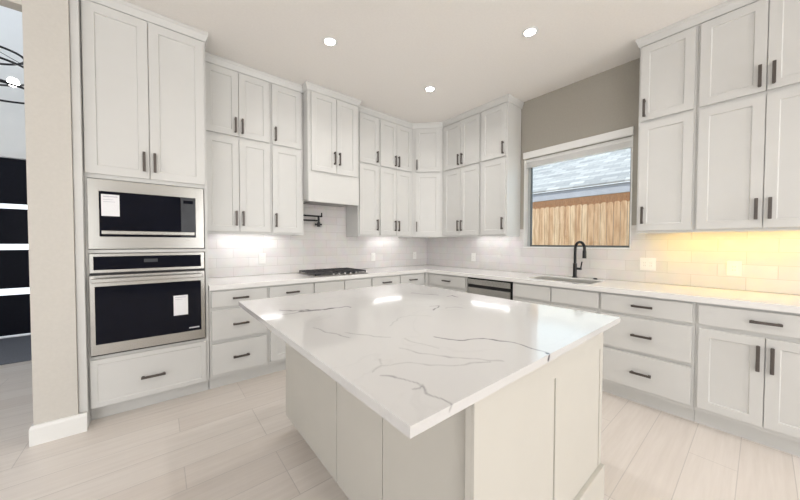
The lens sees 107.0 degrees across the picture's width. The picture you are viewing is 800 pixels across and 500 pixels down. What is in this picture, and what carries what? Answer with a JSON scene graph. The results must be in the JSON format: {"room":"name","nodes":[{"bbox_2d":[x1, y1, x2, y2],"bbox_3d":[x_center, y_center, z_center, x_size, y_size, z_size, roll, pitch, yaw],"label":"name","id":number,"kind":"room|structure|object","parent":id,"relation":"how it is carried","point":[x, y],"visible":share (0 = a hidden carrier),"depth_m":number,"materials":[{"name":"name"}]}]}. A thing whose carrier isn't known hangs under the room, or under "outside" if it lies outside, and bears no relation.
{"room":"kitchen","nodes":[
{"label":"kitchen","id":0,"kind":"room"},
{"bbox_2d":[0,0,21,11],"bbox_3d":[-3.830,-0.253,0.647,3.859,3.016,0.090,-1,2,-39],"label":"ceiling","id":1,"kind":"structure","parent":0,"point":[16,5],"depth_m":1.80,"materials":[{"name":"paint"}]},
{"bbox_2d":[0,46,23,68],"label":"chandelier","id":2,"kind":"object","parent":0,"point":[11,63],"depth_m":3.07,"materials":[{"name":"black metal"}]},
{"bbox_2d":[0,77,23,88],"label":"chandelier","id":3,"kind":"object","parent":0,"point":[11,82],"depth_m":3.18,"materials":[{"name":"black"}]},
{"bbox_2d":[0,6,25,152],"bbox_3d":[-5.395,-1.426,3.958,2.060,5.200,0.130,-1,2,-39],"label":"wall","id":4,"kind":"structure","parent":0,"point":[12,115],"depth_m":3.99,"materials":[{"name":"white paint"}]},
{"bbox_2d":[0,150,25,159],"bbox_3d":[-5.300,-1.280,3.915,1.730,0.090,0.058,-1,2,-39],"label":"trim","id":5,"kind":"structure","parent":4,"relation":"attached to","point":[3,153],"depth_m":3.97,"materials":[{"name":"white wood"}]},
{"bbox_2d":[0,157,30,336],"bbox_3d":[-5.317,-0.038,3.962,1.610,2.385,0.045,-1,2,-39],"label":"entry door","id":6,"kind":"structure","parent":4,"relation":"in","point":[15,318],"depth_m":4.01,"materials":[{"name":"black paint"}]},
{"bbox_2d":[22,0,78,424],"bbox_3d":[-2.501,-0.288,2.222,0.192,3.016,0.845,-1,2,-39],"label":"wall","id":7,"kind":"structure","parent":0,"point":[45,23],"depth_m":1.90,"materials":[{"name":"paint"}]},
{"bbox_2d":[29,412,87,446],"bbox_3d":[-2.485,1.157,2.254,0.252,0.125,0.852,-1,2,-39],"label":"baseboard","id":8,"kind":"structure","parent":7,"relation":"attached to","point":[41,433],"depth_m":1.92,"materials":[{"name":"white wood"}]},
{"bbox_2d":[0,333,799,499],"bbox_3d":[-0.998,1.311,0.607,8.150,0.100,10.990,-1,2,-39],"label":"floor","id":9,"kind":"structure","parent":0,"point":[238,440],"depth_m":1.77,"materials":[{"name":"beige wood"}]},
{"bbox_2d":[0,335,31,364],"bbox_3d":[-4.817,1.183,3.378,1.750,0.011,1.320,-1,2,-39],"label":"door mat","id":10,"kind":"object","parent":9,"relation":"on","point":[13,349],"visible":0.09,"depth_m":3.48,"materials":[{"name":"grey fabric"}]},
{"bbox_2d":[69,0,209,426],"bbox_3d":[-2.092,-0.255,2.472,0.755,2.940,0.674,-1,2,-39],"label":"tall cabinet","id":11,"kind":"object","parent":9,"relation":"on","point":[138,86],"visible":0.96,"depth_m":2.18,"materials":[{"name":"paint"}]},
{"bbox_2d":[87,178,203,248],"bbox_3d":[-2.063,-0.262,2.461,0.670,0.490,0.572,-1,2,-39],"label":"microwave","id":12,"kind":"object","parent":11,"relation":"in","point":[121,214],"visible":1,"depth_m":2.22,"materials":[{"name":"metal"}]},
{"bbox_2d":[89,252,205,356],"bbox_3d":[-2.045,0.380,2.453,0.670,0.728,0.632,-1,2,-39],"label":"wall oven","id":13,"kind":"object","parent":11,"relation":"in","point":[138,300],"visible":1,"depth_m":2.23,"materials":[{"name":"metal"}]},
{"bbox_2d":[89,0,207,46],"bbox_3d":[-1.982,-1.760,2.323,0.776,0.074,0.299,-1,2,-39],"label":"trim","id":14,"kind":"structure","parent":11,"relation":"attached to","point":[122,6],"depth_m":2.24,"materials":[{"name":"paint"}]},
{"bbox_2d":[208,286,267,388],"bbox_3d":[-1.615,0.772,2.890,0.475,0.868,0.654,-1,2,-39],"label":"base cabinet","id":15,"kind":"object","parent":9,"relation":"on","point":[238,342],"visible":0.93,"depth_m":2.64,"materials":[{"name":"paint"}]},
{"bbox_2d":[208,265,799,313],"bbox_3d":[0.471,0.327,2.464,3.180,0.042,3.940,-1,2,-39],"label":"countertop","id":16,"kind":"structure","parent":15,"relation":"on","point":[790,303],"depth_m":2.64,"materials":[{"name":"stone"}]},
{"bbox_2d":[299,267,367,276],"bbox_3d":[-0.796,0.259,3.528,0.660,0.039,0.505,-1,2,-39],"label":"gas cooktop","id":17,"kind":"object","parent":16,"relation":"in","point":[331,271],"visible":1,"depth_m":3.42,"materials":[{"name":"metal"}]},
{"bbox_2d":[533,276,601,283],"bbox_3d":[1.659,0.427,2.999,0.371,0.245,0.596,-1,2,-39],"label":"sink","id":18,"kind":"object","parent":16,"relation":"in","point":[541,277],"visible":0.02,"depth_m":3.14,"materials":[{"name":"metal"}]},
{"bbox_2d":[572,241,586,277],"bbox_3d":[1.879,0.099,3.089,0.071,0.389,0.181,0,1,-11],"label":"kitchen faucet","id":19,"kind":"object","parent":16,"relation":"on","point":[575,268],"visible":1,"depth_m":3.13,"materials":[{"name":"black metal"}]},
{"bbox_2d":[267,282,312,373],"bbox_3d":[-1.257,0.766,3.183,0.449,0.868,0.654,-1,2,-39],"label":"base cabinet","id":20,"kind":"object","parent":9,"relation":"on","point":[276,345],"visible":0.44,"depth_m":2.89,"materials":[{"name":"paint"}]},
{"bbox_2d":[313,277,370,292],"bbox_3d":[-0.804,0.758,3.554,0.721,0.868,0.654,-1,2,-39],"label":"base cabinet","id":21,"kind":"object","parent":9,"relation":"on","point":[333,285],"visible":0.08,"depth_m":3.29,"materials":[{"name":"paint"}]},
{"bbox_2d":[371,275,399,286],"bbox_3d":[-0.354,0.750,3.922,0.439,0.868,0.654,-1,2,-39],"label":"base cabinet","id":22,"kind":"object","parent":9,"relation":"on","point":[392,279],"visible":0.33,"depth_m":3.67,"materials":[{"name":"paint"}]},
{"bbox_2d":[399,273,423,285],"bbox_3d":[-0.011,0.745,4.202,0.444,0.868,0.654,-1,2,-39],"label":"base cabinet","id":23,"kind":"object","parent":9,"relation":"on","point":[415,278],"visible":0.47,"depth_m":3.97,"materials":[{"name":"paint"}]},
{"bbox_2d":[424,272,428,285],"bbox_3d":[0.407,0.737,4.551,0.644,0.868,0.644,-1,2,-39],"label":"base cabinet","id":24,"kind":"object","parent":9,"relation":"on","point":[426,274],"visible":0.04,"depth_m":4.11,"materials":[{"name":"paint"}]},
{"bbox_2d":[286,332,604,499],"bbox_3d":[0.051,0.794,1.688,0.963,0.888,1.642,-1,2,-39],"label":"kitchen island","id":25,"kind":"object","parent":9,"relation":"on","point":[537,436],"visible":0.41,"depth_m":1.08,"materials":[{"name":"paint"}]},
{"bbox_2d":[238,283,619,438],"bbox_3d":[0.041,0.337,1.644,1.372,0.025,1.610,-1,2,-39],"label":"island countertop","id":26,"kind":"structure","parent":25,"relation":"on","point":[418,356],"depth_m":1.11,"materials":[{"name":"stone"}]},
{"bbox_2d":[428,273,467,292],"bbox_3d":[0.817,0.750,4.043,0.654,0.868,0.659,-1,2,-39],"label":"base cabinet","id":27,"kind":"object","parent":9,"relation":"on","point":[450,282],"visible":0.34,"depth_m":3.81,"materials":[{"name":"paint"}]},
{"bbox_2d":[467,277,512,299],"bbox_3d":[1.226,0.765,3.561,0.612,0.862,0.590,-1,2,-39],"label":"dishwasher","id":28,"kind":"object","parent":9,"relation":"on","point":[487,287],"visible":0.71,"depth_m":3.33,"materials":[{"name":"metal"}]},
{"bbox_2d":[513,282,599,313],"bbox_3d":[1.659,0.775,3.014,0.654,0.868,0.793,-1,2,-39],"label":"base cabinet","id":29,"kind":"object","parent":9,"relation":"on","point":[567,298],"visible":0.19,"depth_m":2.77,"materials":[{"name":"paint"}]},
{"bbox_2d":[599,292,695,420],"bbox_3d":[2.096,0.789,2.481,0.654,0.868,0.584,-1,2,-39],"label":"base cabinet","id":30,"kind":"object","parent":9,"relation":"on","point":[649,355],"visible":0.86,"depth_m":2.25,"materials":[{"name":"paint"}]},
{"bbox_2d":[694,302,799,456],"bbox_3d":[2.477,0.800,2.015,0.654,0.868,0.616,-1,2,-39],"label":"base cabinet","id":31,"kind":"object","parent":9,"relation":"on","point":[747,374],"visible":0.99,"depth_m":1.88,"materials":[{"name":"paint"}]},
{"bbox_2d":[124,0,727,122],"bbox_3d":[-0.093,-1.776,-0.565,8.150,0.100,8.150,-1,2,-39],"label":"ceiling","id":32,"kind":"structure","parent":0,"point":[474,53],"depth_m":2.54,"materials":[{"name":"paint"}]},
{"bbox_2d":[322,36,337,45],"bbox_3d":[-0.603,-1.795,2.551,0.128,0.009,0.128,-1,2,-39],"label":"recessed light","id":33,"kind":"object","parent":32,"relation":"in","point":[328,40],"visible":1,"depth_m":2.55,"materials":[{"name":"white plastic"}]},
{"bbox_2d":[424,86,435,91],"bbox_3d":[0.337,-1.812,3.332,0.128,0.009,0.128,-1,2,-39],"label":"recessed light","id":34,"kind":"object","parent":32,"relation":"in","point":[428,88],"visible":1,"depth_m":3.32,"materials":[{"name":"white plastic"}]},
{"bbox_2d":[522,26,538,36],"bbox_3d":[1.067,-1.789,2.432,0.128,0.009,0.128,-1,2,-39],"label":"recessed light","id":35,"kind":"object","parent":32,"relation":"in","point":[530,31],"visible":1,"depth_m":2.42,"materials":[{"name":"white plastic"}]},
{"bbox_2d":[437,58,793,294],"bbox_3d":[3.047,-0.271,1.946,0.150,3.016,8.000,-1,2,-39],"label":"wall","id":36,"kind":"structure","parent":0,"point":[607,101],"depth_m":3.13,"materials":[{"name":"paint"}]},
{"bbox_2d":[399,127,454,237],"bbox_3d":[0.421,-0.980,4.517,0.622,1.577,0.650,-1,2,-39],"label":"upper cabinet","id":37,"kind":"object","parent":36,"relation":"attached to","point":[427,172],"visible":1,"depth_m":4.30,"materials":[{"name":"paint"}]},
{"bbox_2d":[358,94,523,128],"bbox_3d":[0.503,-1.792,3.913,2.096,0.074,0.736,0,1,8],"label":"trim","id":38,"kind":"structure","parent":37,"relation":"attached to","point":[506,98],"depth_m":3.92,"materials":[{"name":"paint"}]},
{"bbox_2d":[443,112,481,236],"bbox_3d":[0.930,-0.970,4.102,0.360,1.577,0.634,-1,2,-39],"label":"upper cabinet","id":39,"kind":"object","parent":36,"relation":"attached to","point":[462,139],"visible":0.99,"depth_m":3.97,"materials":[{"name":"paint"}]},
{"bbox_2d":[471,253,475,260],"bbox_3d":[1.054,0.104,4.252,0.008,0.116,0.072,-1,2,-39],"label":"wall outlet","id":40,"kind":"object","parent":36,"relation":"attached to","point":[473,255],"visible":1,"depth_m":4.25,"materials":[{"name":"plastic"}]},
{"bbox_2d":[481,102,520,235],"bbox_3d":[1.247,-0.960,3.715,0.360,1.577,0.366,-1,2,-39],"label":"upper cabinet","id":41,"kind":"object","parent":36,"relation":"attached to","point":[501,124],"visible":1,"depth_m":3.60,"materials":[{"name":"paint"}]},
{"bbox_2d":[523,136,632,248],"bbox_3d":[1.904,-0.560,3.273,0.080,1.082,1.081,-1,2,-39],"label":"trim","id":42,"kind":"structure","parent":36,"relation":"attached to","point":[525,228],"depth_m":3.65,"materials":[{"name":"white wood"}]},
{"bbox_2d":[523,126,633,159],"bbox_3d":[1.868,-1.142,3.228,0.027,0.076,1.090,-1,2,-39],"label":"trim","id":43,"kind":"structure","parent":36,"relation":"attached to","point":[629,131],"depth_m":3.13,"materials":[{"name":"white wood"}]},
{"bbox_2d":[527,163,630,247],"bbox_3d":[1.950,-0.561,3.310,0.043,1.083,1.082,-1,2,-39],"label":"window","id":44,"kind":"structure","parent":36,"relation":"in","point":[530,170],"depth_m":3.67,"materials":[{"name":"plastic"}]},
{"bbox_2d":[526,137,631,167],"bbox_3d":[1.909,-1.052,3.264,0.050,0.097,1.054,-1,2,-39],"label":"window blind","id":45,"kind":"object","parent":36,"relation":"attached to","point":[625,143],"visible":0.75,"depth_m":3.17,"materials":[{"name":"white fabric"}]},
{"bbox_2d":[427,225,799,294],"bbox_3d":[1.706,0.016,3.466,0.008,0.535,3.960,-1,2,-39],"label":"backsplash","id":46,"kind":"structure","parent":36,"relation":"attached to","point":[770,260],"depth_m":2.64,"materials":[{"name":"tile"}]},
{"bbox_2d":[640,258,655,270],"bbox_3d":[2.292,0.132,2.740,0.008,0.116,0.116,-1,2,-39],"label":"wall outlet","id":47,"kind":"object","parent":36,"relation":"attached to","point":[649,264],"visible":1,"depth_m":2.73,"materials":[{"name":"plastic"}]},
{"bbox_2d":[642,260,646,267],"bbox_3d":[2.275,0.131,2.756,0.003,0.068,0.034,-1,2,-39],"label":"socket","id":48,"kind":"object","parent":47,"relation":"attached to","point":[644,262],"depth_m":2.75,"materials":[{"name":"grey plastic"}]},
{"bbox_2d":[648,261,652,267],"bbox_3d":[2.304,0.132,2.720,0.003,0.068,0.034,-1,2,-39],"label":"socket","id":49,"kind":"object","parent":47,"relation":"attached to","point":[650,263],"depth_m":2.72,"materials":[{"name":"grey plastic"}]},
{"bbox_2d":[636,25,698,233],"bbox_3d":[2.253,-0.929,2.485,0.360,1.577,0.354,-1,2,-39],"label":"upper cabinet","id":50,"kind":"object","parent":36,"relation":"attached to","point":[668,78],"visible":0.98,"depth_m":2.38,"materials":[{"name":"paint"}]},
{"bbox_2d":[726,261,741,275],"bbox_3d":[2.627,0.145,2.330,0.008,0.116,0.078,-1,2,-39],"label":"wall outlet","id":51,"kind":"object","parent":36,"relation":"attached to","point":[734,268],"visible":1,"depth_m":2.33,"materials":[{"name":"plastic"}]},
{"bbox_2d":[731,264,736,272],"bbox_3d":[2.625,0.145,2.328,0.003,0.068,0.034,-1,2,-39],"label":"socket","id":52,"kind":"object","parent":51,"relation":"attached to","point":[733,266],"depth_m":2.33,"materials":[{"name":"grey plastic"}]},
{"bbox_2d":[694,0,799,231],"bbox_3d":[2.578,-0.919,2.089,0.360,1.577,0.669,-1,2,-39],"label":"upper cabinet","id":53,"kind":"object","parent":36,"relation":"attached to","point":[747,165],"visible":1,"depth_m":2.05,"materials":[{"name":"paint"}]},
{"bbox_2d":[636,0,758,48],"bbox_3d":[2.476,-1.749,2.226,0.338,0.074,1.054,-1,2,-39],"label":"trim","id":54,"kind":"structure","parent":53,"relation":"attached to","point":[728,6],"depth_m":2.26,"materials":[{"name":"paint"}]},
{"bbox_3d":[-1.061,-0.323,3.849,4.098,3.016,0.150,-1,2,-39],"label":"wall","id":55,"kind":"structure","parent":0,"visible":0},
{"bbox_2d":[205,61,270,234],"bbox_3d":[-1.662,-0.948,3.001,0.594,1.577,0.360,-1,2,-39],"label":"upper cabinet","id":56,"kind":"object","parent":55,"relation":"attached to","point":[237,104],"visible":0.94,"depth_m":2.88,"materials":[{"name":"paint"}]},
{"bbox_2d":[205,52,302,92],"bbox_3d":[-1.437,-1.774,2.988,0.950,0.074,0.028,-1,2,-39],"label":"trim","id":57,"kind":"structure","parent":56,"relation":"attached to","point":[211,58],"depth_m":2.95,"materials":[{"name":"paint"}]},
{"bbox_2d":[259,253,265,263],"bbox_3d":[-1.554,0.096,3.343,0.072,0.116,0.008,-1,2,-39],"label":"wall outlet","id":58,"kind":"object","parent":55,"relation":"attached to","point":[262,256],"visible":1,"depth_m":3.34,"materials":[{"name":"plastic"}]},
{"bbox_2d":[270,83,301,235],"bbox_3d":[-1.302,-0.955,3.295,0.334,1.577,0.360,-1,2,-39],"label":"upper cabinet","id":59,"kind":"object","parent":55,"relation":"attached to","point":[285,103],"visible":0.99,"depth_m":3.18,"materials":[{"name":"paint"}]},
{"bbox_2d":[303,213,321,226],"bbox_3d":[-1.106,-0.370,3.624,0.297,0.180,0.123,-1,2,-39],"label":"pot filler","id":60,"kind":"object","parent":55,"relation":"attached to","point":[318,224],"visible":0.48,"depth_m":3.63,"materials":[{"name":"metal"}]},
{"bbox_2d":[208,204,426,277],"bbox_3d":[-0.780,-0.175,3.981,3.183,0.885,0.008,-1,2,-39],"label":"backsplash","id":61,"kind":"structure","parent":55,"relation":"attached to","point":[326,246],"depth_m":3.71,"materials":[{"name":"tile"}]},
{"bbox_2d":[296,89,358,235],"bbox_3d":[-0.857,-0.961,3.584,0.718,1.577,0.475,-1,2,-39],"label":"upper cabinet","id":62,"kind":"object","parent":55,"relation":"attached to","point":[329,125],"visible":0.91,"depth_m":3.37,"materials":[{"name":"paint"}]},
{"bbox_2d":[303,201,348,206],"bbox_3d":[-0.878,-0.563,3.618,0.500,0.012,0.330,-1,2,-39],"label":"vent grille","id":63,"kind":"object","parent":62,"relation":"attached to","point":[306,202],"depth_m":3.63,"materials":[{"name":"metal"}]},
{"bbox_2d":[302,81,360,106],"bbox_3d":[-0.784,-1.784,3.446,0.688,0.074,0.139,-1,2,-39],"label":"trim","id":64,"kind":"structure","parent":62,"relation":"on","point":[306,85],"depth_m":3.36,"materials":[{"name":"paint"}]},
{"bbox_2d":[346,112,378,236],"bbox_3d":[-0.489,-0.969,3.960,0.324,1.577,0.360,-1,2,-39],"label":"upper cabinet","id":65,"kind":"object","parent":55,"relation":"attached to","point":[363,219],"visible":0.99,"depth_m":3.85,"materials":[{"name":"paint"}]},
{"bbox_2d":[371,253,374,260],"bbox_3d":[-0.388,0.100,4.297,0.072,0.116,0.008,-1,2,-39],"label":"wall outlet","id":66,"kind":"object","parent":55,"relation":"attached to","point":[372,254],"visible":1,"depth_m":4.29,"materials":[{"name":"plastic"}]},
{"bbox_2d":[379,118,411,236],"bbox_3d":[-0.138,-0.975,4.247,0.582,1.577,0.360,-1,2,-39],"label":"upper cabinet","id":67,"kind":"object","parent":55,"relation":"attached to","point":[395,140],"visible":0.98,"depth_m":4.11,"materials":[{"name":"paint"}]},
{"label":"outside","id":68,"kind":"structure","parent":0,"visible":0},
{"bbox_3d":[5.929,1.364,9.515,13.850,0.100,24.000,-1,2,-39],"label":"ground","id":69,"kind":"structure","parent":68,"visible":0},
{"bbox_2d":[532,192,629,245],"bbox_3d":[2.717,0.229,5.760,0.055,2.334,8.100,-1,2,-39],"label":"wooden fence","id":70,"kind":"object","parent":69,"relation":"on","point":[582,214],"visible":0.13,"depth_m":5.14,"materials":[{"name":"brown wood"}]},
{"bbox_2d":[533,148,630,244],"bbox_3d":[6.549,-1.776,9.298,7.080,6.189,18.200,-1,2,-39],"label":"house","id":71,"kind":"structure","parent":69,"relation":"on","point":[608,168],"depth_m":7.26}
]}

